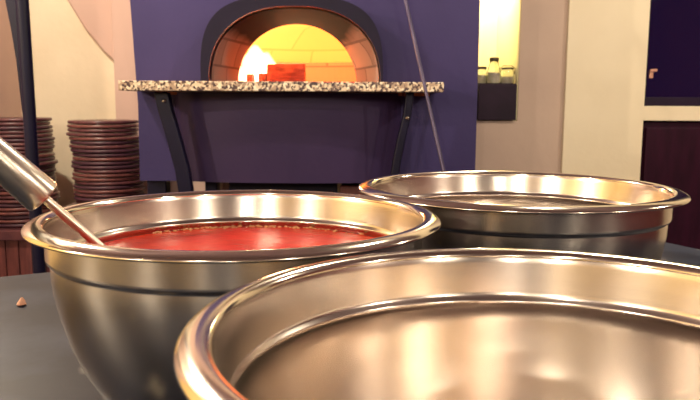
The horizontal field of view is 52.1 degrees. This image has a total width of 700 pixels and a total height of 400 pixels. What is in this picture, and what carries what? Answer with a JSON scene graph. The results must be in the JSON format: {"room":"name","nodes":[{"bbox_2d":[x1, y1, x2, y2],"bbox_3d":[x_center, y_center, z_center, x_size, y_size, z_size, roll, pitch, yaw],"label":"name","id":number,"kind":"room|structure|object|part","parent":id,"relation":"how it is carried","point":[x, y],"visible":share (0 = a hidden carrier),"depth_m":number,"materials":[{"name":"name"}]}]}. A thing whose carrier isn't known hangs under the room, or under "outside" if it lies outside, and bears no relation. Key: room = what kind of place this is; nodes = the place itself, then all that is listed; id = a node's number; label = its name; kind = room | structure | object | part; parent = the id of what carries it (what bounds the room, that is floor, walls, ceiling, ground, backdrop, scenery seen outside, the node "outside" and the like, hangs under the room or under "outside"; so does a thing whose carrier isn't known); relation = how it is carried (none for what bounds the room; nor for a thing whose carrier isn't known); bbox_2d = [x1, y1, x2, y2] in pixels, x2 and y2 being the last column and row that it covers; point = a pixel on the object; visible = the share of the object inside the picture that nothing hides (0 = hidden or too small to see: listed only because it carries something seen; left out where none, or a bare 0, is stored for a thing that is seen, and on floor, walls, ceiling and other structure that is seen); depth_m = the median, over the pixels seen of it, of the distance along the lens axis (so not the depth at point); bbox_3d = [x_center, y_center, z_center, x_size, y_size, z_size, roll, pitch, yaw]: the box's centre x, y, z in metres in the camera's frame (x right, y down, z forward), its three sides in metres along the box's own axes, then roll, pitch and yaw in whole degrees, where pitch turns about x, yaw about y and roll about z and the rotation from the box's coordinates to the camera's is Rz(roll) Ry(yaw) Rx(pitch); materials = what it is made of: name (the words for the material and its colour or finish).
{"room":"commercial kitchen","nodes":[
{"label":"commercial kitchen","id":0,"kind":"room"},
{"bbox_2d":[0,0,21,116],"bbox_3d":[-1.710,-0.558,2.776,0.100,2.650,1.850,0,8,0],"label":"wall","id":1,"kind":"structure","parent":0,"point":[10,100],"depth_m":3.47,"materials":[{"name":"beige paint"}]},
{"bbox_2d":[22,0,341,206],"bbox_3d":[-0.603,-0.669,3.643,2.112,2.650,0.100,0,8,0],"label":"wall","id":2,"kind":"structure","parent":0,"point":[74,79],"depth_m":3.60,"materials":[{"name":"beige paint"}]},
{"bbox_2d":[68,0,113,59],"bbox_3d":[-1.455,-1.334,3.478,0.592,1.298,0.050,0,8,0],"label":"trim","id":3,"kind":"structure","parent":2,"relation":"attached to","point":[95,16],"depth_m":3.51,"materials":[{"name":"beige paint"}]},
{"bbox_2d":[111,0,223,194],"bbox_3d":[-0.898,-0.657,3.544,0.507,2.650,0.100,0,8,0],"label":"trim","id":4,"kind":"structure","parent":2,"relation":"attached to","point":[126,102],"depth_m":3.49,"materials":[{"name":"beige paint"}]},
{"bbox_2d":[475,0,567,172],"bbox_3d":[0.662,-0.609,3.247,0.434,2.650,0.700,0,8,0],"label":"wall pier","id":5,"kind":"object","parent":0,"point":[533,142],"visible":0.1,"depth_m":2.92,"materials":[{"name":"beige paint"}]},
{"bbox_2d":[477,0,520,120],"bbox_3d":[0.598,-0.761,3.105,0.178,0.821,0.440,0,8,0],"label":"wall niche","id":6,"kind":"object","parent":5,"relation":"in","point":[499,25],"visible":0.27,"depth_m":3.23,"materials":[{"name":"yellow paint"}]},
{"bbox_2d":[477,83,516,119],"bbox_3d":[0.598,-0.410,2.993,0.154,0.147,0.182,0,8,0],"label":"crate","id":7,"kind":"object","parent":6,"relation":"on","point":[495,101],"visible":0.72,"depth_m":2.90,"materials":[{"name":"black wood"}]},
{"bbox_2d":[478,66,486,82],"bbox_3d":[0.544,-0.515,2.957,0.042,0.070,0.042,0,8,0],"label":"spice jar","id":8,"kind":"object","parent":7,"relation":"on","point":[482,71],"visible":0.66,"depth_m":2.94,"materials":[{"name":"clear glass"}]},
{"bbox_2d":[486,57,501,83],"bbox_3d":[0.590,-0.530,2.935,0.064,0.106,0.064,0,8,0],"label":"bottle","id":9,"kind":"object","parent":7,"relation":"on","point":[493,75],"visible":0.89,"depth_m":2.91,"materials":[{"name":"clear glass"}]},
{"bbox_3d":[0.598,-0.481,2.983,0.152,0.004,0.178,0,8,0],"label":"crate lid","id":10,"kind":"part","parent":7,"relation":"part of","materials":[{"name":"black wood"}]},
{"bbox_2d":[500,65,514,83],"bbox_3d":[0.650,-0.517,2.957,0.056,0.076,0.056,5,9,32],"label":"jar","id":11,"kind":"object","parent":7,"relation":"on","point":[507,73],"visible":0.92,"depth_m":2.94,"materials":[{"name":"clear glass"}]},
{"bbox_3d":[0.650,-0.510,2.958,0.056,0.060,0.056,0,8,0],"label":"glass","id":12,"kind":"part","parent":11,"relation":"part of","materials":[{"name":"white"}]},
{"bbox_2d":[560,0,699,179],"bbox_3d":[2.638,-0.597,3.237,3.530,2.650,0.720,0,8,0],"label":"wall","id":13,"kind":"structure","parent":0,"point":[604,110],"depth_m":2.90,"materials":[{"name":"beige paint"}]},
{"bbox_2d":[640,121,699,248],"bbox_3d":[1.567,0.214,3.040,0.742,1.084,0.126,0,8,0],"label":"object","id":14,"kind":"object","parent":13,"relation":"attached to","point":[670,152],"visible":0.26,"depth_m":2.95,"materials":[{"name":"red wood"}]},
{"bbox_2d":[644,0,699,105],"bbox_3d":[1.571,-0.860,2.889,0.750,0.956,0.080,0,8,0],"label":"window","id":15,"kind":"structure","parent":13,"relation":"attached to","point":[673,52],"depth_m":2.92,"materials":[{"name":"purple glass"}]},
{"bbox_3d":[0.093,1.386,-1.250,8.800,0.100,10.350,0,8,0],"label":"floor","id":16,"kind":"structure","parent":0,"visible":0},
{"bbox_2d":[0,227,49,276],"bbox_3d":[-1.478,0.403,3.295,0.354,0.610,0.420,0,8,0],"label":"base cabinet","id":17,"kind":"object","parent":16,"relation":"on","point":[15,251],"visible":0.2,"depth_m":3.08,"materials":[{"name":"brown wood"}]},
{"bbox_2d":[0,223,25,226],"bbox_3d":[-1.478,0.094,3.244,0.309,0.017,0.309,0,8,-2],"label":"serving board","id":18,"kind":"object","parent":17,"relation":"on","point":[1,224],"visible":0.15,"depth_m":3.10,"materials":[{"name":"brown wood"}]},
{"bbox_2d":[0,219,29,222],"bbox_3d":[-1.478,0.076,3.241,0.306,0.017,0.306,1,8,8],"label":"serving board","id":19,"kind":"object","parent":18,"relation":"on","point":[1,220],"visible":0.22,"depth_m":3.10,"materials":[{"name":"brown wood"}]},
{"bbox_2d":[0,213,43,218],"bbox_3d":[-1.480,0.059,3.242,0.306,0.017,0.306,0,8,-3],"label":"serving board","id":20,"kind":"object","parent":19,"relation":"on","point":[16,216],"visible":0.12,"depth_m":3.10,"materials":[{"name":"brown wood"}]},
{"bbox_2d":[0,208,50,215],"bbox_3d":[-1.480,0.042,3.233,0.309,0.017,0.309,-7,11,-43],"label":"serving board","id":21,"kind":"object","parent":20,"relation":"on","point":[2,213],"visible":0.31,"depth_m":3.10,"materials":[{"name":"brown wood"}]},
{"bbox_2d":[0,205,47,210],"bbox_3d":[-1.486,0.025,3.230,0.297,0.017,0.297,5,9,29],"label":"serving board","id":22,"kind":"object","parent":21,"relation":"on","point":[43,206],"visible":0.26,"depth_m":3.10,"materials":[{"name":"brown wood"}]},
{"bbox_2d":[0,199,57,206],"bbox_3d":[-1.486,0.007,3.233,0.309,0.017,0.309,5,9,32],"label":"serving board","id":23,"kind":"object","parent":22,"relation":"on","point":[56,200],"visible":0.19,"depth_m":3.09,"materials":[{"name":"brown wood"}]},
{"bbox_2d":[0,194,59,203],"bbox_3d":[-1.472,-0.010,3.227,0.308,0.017,0.308,3,8,17],"label":"serving board","id":24,"kind":"object","parent":23,"relation":"on","point":[5,201],"visible":0.29,"depth_m":3.08,"materials":[{"name":"brown wood"}]},
{"bbox_2d":[0,190,59,198],"bbox_3d":[-1.472,-0.028,3.229,0.303,0.017,0.303,5,9,32],"label":"serving board","id":25,"kind":"object","parent":24,"relation":"on","point":[56,192],"visible":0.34,"depth_m":3.13,"materials":[{"name":"brown wood"}]},
{"bbox_2d":[0,187,57,194],"bbox_3d":[-1.478,-0.045,3.222,0.303,0.017,0.303,-3,8,-24],"label":"serving board","id":26,"kind":"object","parent":25,"relation":"on","point":[1,192],"visible":0.1,"depth_m":3.07,"materials":[{"name":"brown wood"}]},
{"bbox_3d":[-1.482,-0.062,3.221,0.296,0.017,0.296,-1,8,-6],"label":"serving board","id":27,"kind":"object","parent":26,"relation":"on","visible":0},
{"bbox_3d":[-1.482,-0.079,3.216,0.305,0.017,0.305,1,8,6],"label":"serving board","id":28,"kind":"object","parent":27,"relation":"on","visible":0},
{"bbox_3d":[-1.486,-0.097,3.215,0.310,0.017,0.310,-2,8,-14],"label":"serving board","id":29,"kind":"object","parent":28,"relation":"on","visible":0},
{"bbox_3d":[-1.486,-0.114,3.214,0.300,0.017,0.300,5,9,32],"label":"serving board","id":30,"kind":"object","parent":29,"relation":"on","visible":0},
{"bbox_2d":[41,167,55,172],"bbox_3d":[-1.480,-0.132,3.216,0.300,0.017,0.300,-3,9,-25],"label":"serving board","id":31,"kind":"object","parent":30,"relation":"on","point":[54,168],"visible":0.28,"depth_m":3.19,"materials":[{"name":"brown wood"}]},
{"bbox_2d":[40,164,55,169],"bbox_3d":[-1.481,-0.149,3.212,0.297,0.017,0.297,4,9,27],"label":"serving board","id":32,"kind":"object","parent":31,"relation":"on","point":[53,165],"visible":0.22,"depth_m":3.18,"materials":[{"name":"brown wood"}]},
{"bbox_2d":[39,159,57,165],"bbox_3d":[-1.475,-0.167,3.210,0.309,0.017,0.309,-4,9,-30],"label":"serving board","id":33,"kind":"object","parent":32,"relation":"on","point":[55,161],"visible":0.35,"depth_m":3.18,"materials":[{"name":"brown wood"}]},
{"bbox_2d":[39,156,54,161],"bbox_3d":[-1.478,-0.184,3.205,0.297,0.017,0.297,-5,9,-32],"label":"serving board","id":34,"kind":"object","parent":33,"relation":"on","point":[51,157],"visible":0.29,"depth_m":3.17,"materials":[{"name":"brown wood"}]},
{"bbox_2d":[23,152,54,157],"bbox_3d":[-1.484,-0.201,3.200,0.309,0.017,0.309,-1,8,-10],"label":"serving board","id":35,"kind":"object","parent":34,"relation":"on","point":[50,154],"visible":0.31,"depth_m":3.17,"materials":[{"name":"brown wood"}]},
{"bbox_2d":[18,149,52,154],"bbox_3d":[-1.485,-0.218,3.197,0.298,0.017,0.298,3,8,17],"label":"serving board","id":36,"kind":"object","parent":35,"relation":"on","point":[43,150],"visible":0.28,"depth_m":3.15,"materials":[{"name":"brown wood"}]},
{"bbox_2d":[14,144,54,150],"bbox_3d":[-1.479,-0.235,3.197,0.300,0.017,0.300,0,8,0],"label":"serving board","id":37,"kind":"object","parent":36,"relation":"on","point":[52,145],"visible":0.38,"depth_m":3.13,"materials":[{"name":"brown wood"}]},
{"bbox_2d":[9,141,54,146],"bbox_3d":[-1.480,-0.253,3.194,0.301,0.017,0.301,0,8,-5],"label":"serving board","id":38,"kind":"object","parent":37,"relation":"on","point":[44,142],"visible":0.45,"depth_m":3.12,"materials":[{"name":"brown wood"}]},
{"bbox_2d":[4,136,54,142],"bbox_3d":[-1.479,-0.270,3.193,0.304,0.017,0.304,4,8,23],"label":"serving board","id":39,"kind":"object","parent":38,"relation":"on","point":[51,138],"visible":0.5,"depth_m":3.09,"materials":[{"name":"brown wood"}]},
{"bbox_2d":[0,133,52,138],"bbox_3d":[-1.490,-0.288,3.191,0.308,0.017,0.308,-4,9,-30],"label":"serving board","id":40,"kind":"object","parent":39,"relation":"on","point":[16,136],"visible":0.63,"depth_m":3.07,"materials":[{"name":"brown wood"}]},
{"bbox_2d":[0,129,52,134],"bbox_3d":[-1.487,-0.306,3.193,0.303,0.017,0.303,-5,9,-33],"label":"serving board","id":41,"kind":"object","parent":40,"relation":"on","point":[12,132],"visible":0.61,"depth_m":3.08,"materials":[{"name":"brown wood"}]},
{"bbox_2d":[0,125,52,130],"bbox_3d":[-1.488,-0.322,3.186,0.306,0.017,0.306,-5,9,-35],"label":"serving board","id":42,"kind":"object","parent":41,"relation":"on","point":[4,128],"visible":0.69,"depth_m":3.11,"materials":[{"name":"brown wood"}]},
{"bbox_2d":[0,121,50,125],"bbox_3d":[-1.493,-0.340,3.186,0.298,0.017,0.298,0,8,-2],"label":"serving board","id":43,"kind":"object","parent":42,"relation":"on","point":[44,122],"visible":0.69,"depth_m":3.07,"materials":[{"name":"brown wood"}]},
{"bbox_2d":[0,117,51,121],"bbox_3d":[-1.486,-0.358,3.185,0.297,0.017,0.297,5,9,28],"label":"serving board","id":44,"kind":"object","parent":43,"relation":"on","point":[2,119],"visible":0.79,"depth_m":3.07,"materials":[{"name":"brown wood"}]},
{"bbox_2d":[5,0,45,273],"bbox_3d":[-1.058,-0.483,2.256,0.135,2.650,0.040,0,8,0],"label":"steel post","id":45,"kind":"object","parent":16,"relation":"on","point":[18,11],"visible":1,"depth_m":2.26,"materials":[{"name":"black metal"}]},
{"bbox_2d":[118,0,479,193],"bbox_3d":[-0.234,-0.183,2.884,1.472,1.895,1.325,0,8,0],"label":"oven","id":46,"kind":"object","parent":16,"relation":"on","point":[360,114],"visible":0.84,"depth_m":2.39,"materials":[{"name":"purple paint"}]},
{"bbox_3d":[-0.682,0.362,2.603,0.067,0.886,0.060,0,8,0],"label":"stand leg","id":47,"kind":"part","parent":46,"relation":"part of","materials":[{"name":"black metal"}]},
{"bbox_3d":[-0.491,0.363,2.603,0.042,0.886,0.060,0,8,0],"label":"stand leg","id":48,"kind":"part","parent":46,"relation":"part of","materials":[{"name":"black metal"}]},
{"bbox_2d":[246,74,254,80],"bbox_3d":[-0.383,-0.465,2.761,0.021,0.045,0.097,0,8,0],"label":"firewood","id":49,"kind":"object","parent":46,"relation":"on","point":[250,77],"visible":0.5,"depth_m":2.72,"materials":[{"name":"brown wood"}]},
{"bbox_2d":[258,73,266,80],"bbox_3d":[-0.335,-0.466,2.761,0.028,0.048,0.098,0,8,0],"label":"firewood","id":50,"kind":"object","parent":46,"relation":"on","point":[261,76],"visible":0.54,"depth_m":2.72,"materials":[{"name":"brown wood"}]},
{"bbox_2d":[118,81,443,92],"bbox_3d":[-0.211,-0.363,2.307,0.999,0.030,0.229,0,8,0],"label":"shelf","id":51,"kind":"object","parent":46,"relation":"attached to","point":[139,86],"depth_m":2.19,"materials":[{"name":"beige stone"}]},
{"bbox_2d":[267,63,305,81],"bbox_3d":[-0.245,-0.484,2.759,0.143,0.084,0.097,0,8,0],"label":"firewood","id":52,"kind":"object","parent":46,"relation":"on","point":[275,72],"visible":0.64,"depth_m":2.72,"materials":[{"name":"brown wood"}]},
{"bbox_2d":[200,0,382,81],"bbox_3d":[-0.186,-0.519,2.342,0.586,0.270,0.120,0,8,0],"label":"oven opening","id":53,"kind":"object","parent":46,"relation":"attached to","point":[222,21],"depth_m":2.31,"materials":[{"name":"black metal"}]},
{"bbox_2d":[0,243,699,399],"bbox_3d":[0.027,0.616,0.623,2.560,0.922,1.769,0,8,0],"label":"countertop","id":54,"kind":"structure","parent":16,"relation":"on","point":[38,361],"depth_m":0.69,"materials":[{"name":"stone"}]},
{"bbox_2d":[17,297,25,305],"bbox_3d":[-0.378,0.117,0.824,0.010,0.010,0.011,-5,9,-32],"label":"crumb","id":55,"kind":"object","parent":54,"relation":"on","point":[21,302],"visible":1,"depth_m":0.82,"materials":[{"name":"beige food"}]},
{"bbox_2d":[21,190,441,399],"bbox_3d":[-0.080,0.086,0.526,0.288,0.155,0.288,8,11,43],"label":"mixing bowl","id":56,"kind":"object","parent":54,"relation":"on","point":[123,312],"visible":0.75,"depth_m":0.42,"materials":[{"name":"metal"}]},
{"bbox_2d":[0,137,104,244],"bbox_3d":[-0.207,-0.010,0.497,0.208,0.189,0.047,-4,9,-28],"label":"ladle","id":57,"kind":"object","parent":56,"relation":"in","point":[30,186],"visible":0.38,"depth_m":0.48,"materials":[{"name":"silver metal"}]},
{"bbox_3d":[-0.252,-0.045,0.470,0.107,0.111,0.026,-4,9,-30],"label":"handle","id":58,"kind":"part","parent":57,"relation":"part of","materials":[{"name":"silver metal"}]},
{"bbox_2d":[103,226,376,250],"bbox_3d":[-0.079,0.079,0.525,0.251,0.081,0.251,0,8,0],"label":"tomato sauce","id":59,"kind":"object","parent":56,"relation":"in","point":[240,238],"visible":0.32,"depth_m":0.58,"materials":[{"name":"red food"}]},
{"bbox_2d":[153,225,363,234],"bbox_3d":[-0.077,0.026,0.622,0.178,0.002,0.042,0,8,0],"label":"foam","id":60,"kind":"object","parent":59,"relation":"on","point":[232,226],"visible":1,"depth_m":0.63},
{"bbox_2d":[173,248,699,399],"bbox_3d":[0.076,0.121,0.274,0.275,0.155,0.275,-4,9,-30],"label":"mixing bowl","id":61,"kind":"object","parent":54,"relation":"on","point":[451,323],"visible":1,"depth_m":0.37,"materials":[{"name":"metal"}]},
{"bbox_2d":[358,171,690,259],"bbox_3d":[0.162,0.062,0.710,0.310,0.155,0.310,-3,9,-26],"label":"mixing bowl","id":62,"kind":"object","parent":54,"relation":"on","point":[475,209],"visible":0.6,"depth_m":0.60,"materials":[{"name":"metal"}]},
{"bbox_2d":[340,183,364,194],"bbox_3d":[0.133,0.340,2.857,0.340,0.869,0.630,0,8,0],"label":"crate","id":63,"kind":"object","parent":16,"relation":"on","point":[351,188],"visible":0.04,"depth_m":2.49,"materials":[{"name":"brown wood"}]},
{"bbox_2d":[404,0,444,170],"bbox_3d":[0.303,0.051,2.097,0.512,1.611,0.020,8,11,43],"label":"peel","id":64,"kind":"object","parent":16,"relation":"on","point":[405,1],"visible":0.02,"depth_m":2.12,"materials":[{"name":"grey metal"}]},
{"bbox_3d":[-1.092,0.359,3.279,0.300,0.706,0.300,0,8,0],"label":"stool","id":65,"kind":"object","parent":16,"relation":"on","visible":0},
{"bbox_3d":[-1.079,0.000,3.234,0.299,0.017,0.299,-5,10,-36],"label":"serving board","id":66,"kind":"object","parent":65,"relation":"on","visible":0},
{"bbox_2d":[74,192,145,201],"bbox_3d":[-1.079,-0.017,3.226,0.308,0.017,0.308,-1,8,-6],"label":"serving board","id":67,"kind":"object","parent":66,"relation":"on","point":[85,199],"visible":0.23,"depth_m":3.12,"materials":[{"name":"brown wood"}]},
{"bbox_2d":[73,190,142,197],"bbox_3d":[-1.086,-0.034,3.224,0.296,0.017,0.296,0,8,-3],"label":"serving board","id":68,"kind":"object","parent":67,"relation":"on","point":[87,195],"visible":0.51,"depth_m":3.11,"materials":[{"name":"brown wood"}]},
{"bbox_2d":[73,185,145,193],"bbox_3d":[-1.082,-0.052,3.227,0.309,0.017,0.309,1,8,4],"label":"serving board","id":69,"kind":"object","parent":68,"relation":"on","point":[143,187],"visible":0.55,"depth_m":3.11,"materials":[{"name":"brown wood"}]},
{"bbox_2d":[73,182,143,189],"bbox_3d":[-1.084,-0.069,3.219,0.301,0.017,0.301,3,8,19],"label":"serving board","id":70,"kind":"object","parent":69,"relation":"on","point":[88,187],"visible":0.53,"depth_m":3.10,"materials":[{"name":"brown wood"}]},
{"bbox_2d":[74,179,144,185],"bbox_3d":[-1.077,-0.086,3.221,0.305,0.017,0.305,1,8,7],"label":"serving board","id":71,"kind":"object","parent":70,"relation":"on","point":[136,181],"visible":0.48,"depth_m":3.10,"materials":[{"name":"brown wood"}]},
{"bbox_2d":[72,175,139,181],"bbox_3d":[-1.085,-0.104,3.217,0.307,0.017,0.307,5,9,32],"label":"serving board","id":72,"kind":"object","parent":71,"relation":"on","point":[137,176],"visible":0.49,"depth_m":3.09,"materials":[{"name":"brown wood"}]},
{"bbox_2d":[72,171,139,177],"bbox_3d":[-1.081,-0.120,3.211,0.306,0.017,0.306,-2,8,-14],"label":"serving board","id":73,"kind":"object","parent":72,"relation":"on","point":[89,175],"visible":0.55,"depth_m":3.09,"materials":[{"name":"brown wood"}]},
{"bbox_2d":[73,167,139,173],"bbox_3d":[-1.076,-0.138,3.211,0.307,0.017,0.307,6,9,35],"label":"serving board","id":74,"kind":"object","parent":73,"relation":"on","point":[137,169],"visible":0.55,"depth_m":3.08,"materials":[{"name":"brown wood"}]},
{"bbox_2d":[71,163,139,169],"bbox_3d":[-1.084,-0.155,3.206,0.306,0.017,0.306,6,9,35],"label":"serving board","id":75,"kind":"object","parent":74,"relation":"on","point":[91,167],"visible":0.59,"depth_m":3.08,"materials":[{"name":"brown wood"}]},
{"bbox_2d":[71,159,139,165],"bbox_3d":[-1.084,-0.173,3.209,0.307,0.017,0.307,1,8,7],"label":"serving board","id":76,"kind":"object","parent":75,"relation":"on","point":[72,161],"visible":0.62,"depth_m":3.09,"materials":[{"name":"brown wood"}]},
{"bbox_2d":[72,155,138,161],"bbox_3d":[-1.080,-0.190,3.201,0.301,0.017,0.301,0,8,-5],"label":"serving board","id":77,"kind":"object","parent":76,"relation":"on","point":[95,159],"visible":0.62,"depth_m":3.08,"materials":[{"name":"brown wood"}]},
{"bbox_2d":[72,151,138,156],"bbox_3d":[-1.080,-0.208,3.205,0.305,0.017,0.305,4,8,24],"label":"serving board","id":78,"kind":"object","parent":77,"relation":"on","point":[73,153],"visible":0.65,"depth_m":3.09,"materials":[{"name":"brown wood"}]},
{"bbox_2d":[70,147,138,153],"bbox_3d":[-1.083,-0.225,3.198,0.308,0.017,0.308,-2,8,-15],"label":"serving board","id":79,"kind":"object","parent":78,"relation":"on","point":[127,150],"visible":0.61,"depth_m":3.08,"materials":[{"name":"brown wood"}]},
{"bbox_2d":[69,143,138,148],"bbox_3d":[-1.091,-0.242,3.197,0.304,0.017,0.304,7,10,42],"label":"serving board","id":80,"kind":"object","parent":79,"relation":"on","point":[76,146],"visible":0.67,"depth_m":3.08,"materials":[{"name":"brown wood"}]},
{"bbox_2d":[70,139,138,144],"bbox_3d":[-1.089,-0.260,3.196,0.301,0.017,0.301,6,9,34],"label":"serving board","id":81,"kind":"object","parent":80,"relation":"on","point":[71,141],"visible":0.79,"depth_m":3.08,"materials":[{"name":"brown wood"}]},
{"bbox_2d":[69,135,138,140],"bbox_3d":[-1.088,-0.277,3.193,0.309,0.017,0.309,-1,8,-8],"label":"serving board","id":82,"kind":"object","parent":81,"relation":"on","point":[135,137],"visible":0.68,"depth_m":3.07,"materials":[{"name":"brown wood"}]},
{"bbox_2d":[66,131,137,136],"bbox_3d":[-1.101,-0.294,3.186,0.302,0.017,0.302,-2,8,-17],"label":"serving board","id":83,"kind":"object","parent":82,"relation":"on","point":[75,134],"visible":0.85,"depth_m":3.06,"materials":[{"name":"brown wood"}]},
{"bbox_2d":[67,128,138,132],"bbox_3d":[-1.096,-0.312,3.188,0.303,0.017,0.303,-4,9,-27],"label":"serving board","id":84,"kind":"object","parent":83,"relation":"on","point":[68,129],"visible":0.8,"depth_m":3.06,"materials":[{"name":"brown wood"}]},
{"bbox_2d":[67,124,138,128],"bbox_3d":[-1.095,-0.329,3.182,0.304,0.017,0.304,-3,8,-21],"label":"serving board","id":85,"kind":"object","parent":84,"relation":"on","point":[77,126],"visible":0.82,"depth_m":3.06,"materials":[{"name":"brown wood"}]},
{"bbox_2d":[67,119,137,124],"bbox_3d":[-1.095,-0.346,3.183,0.300,0.017,0.300,-3,8,-22],"label":"serving board","id":86,"kind":"object","parent":85,"relation":"on","point":[89,121],"visible":0.98,"depth_m":3.08,"materials":[{"name":"brown wood"}]}
]}

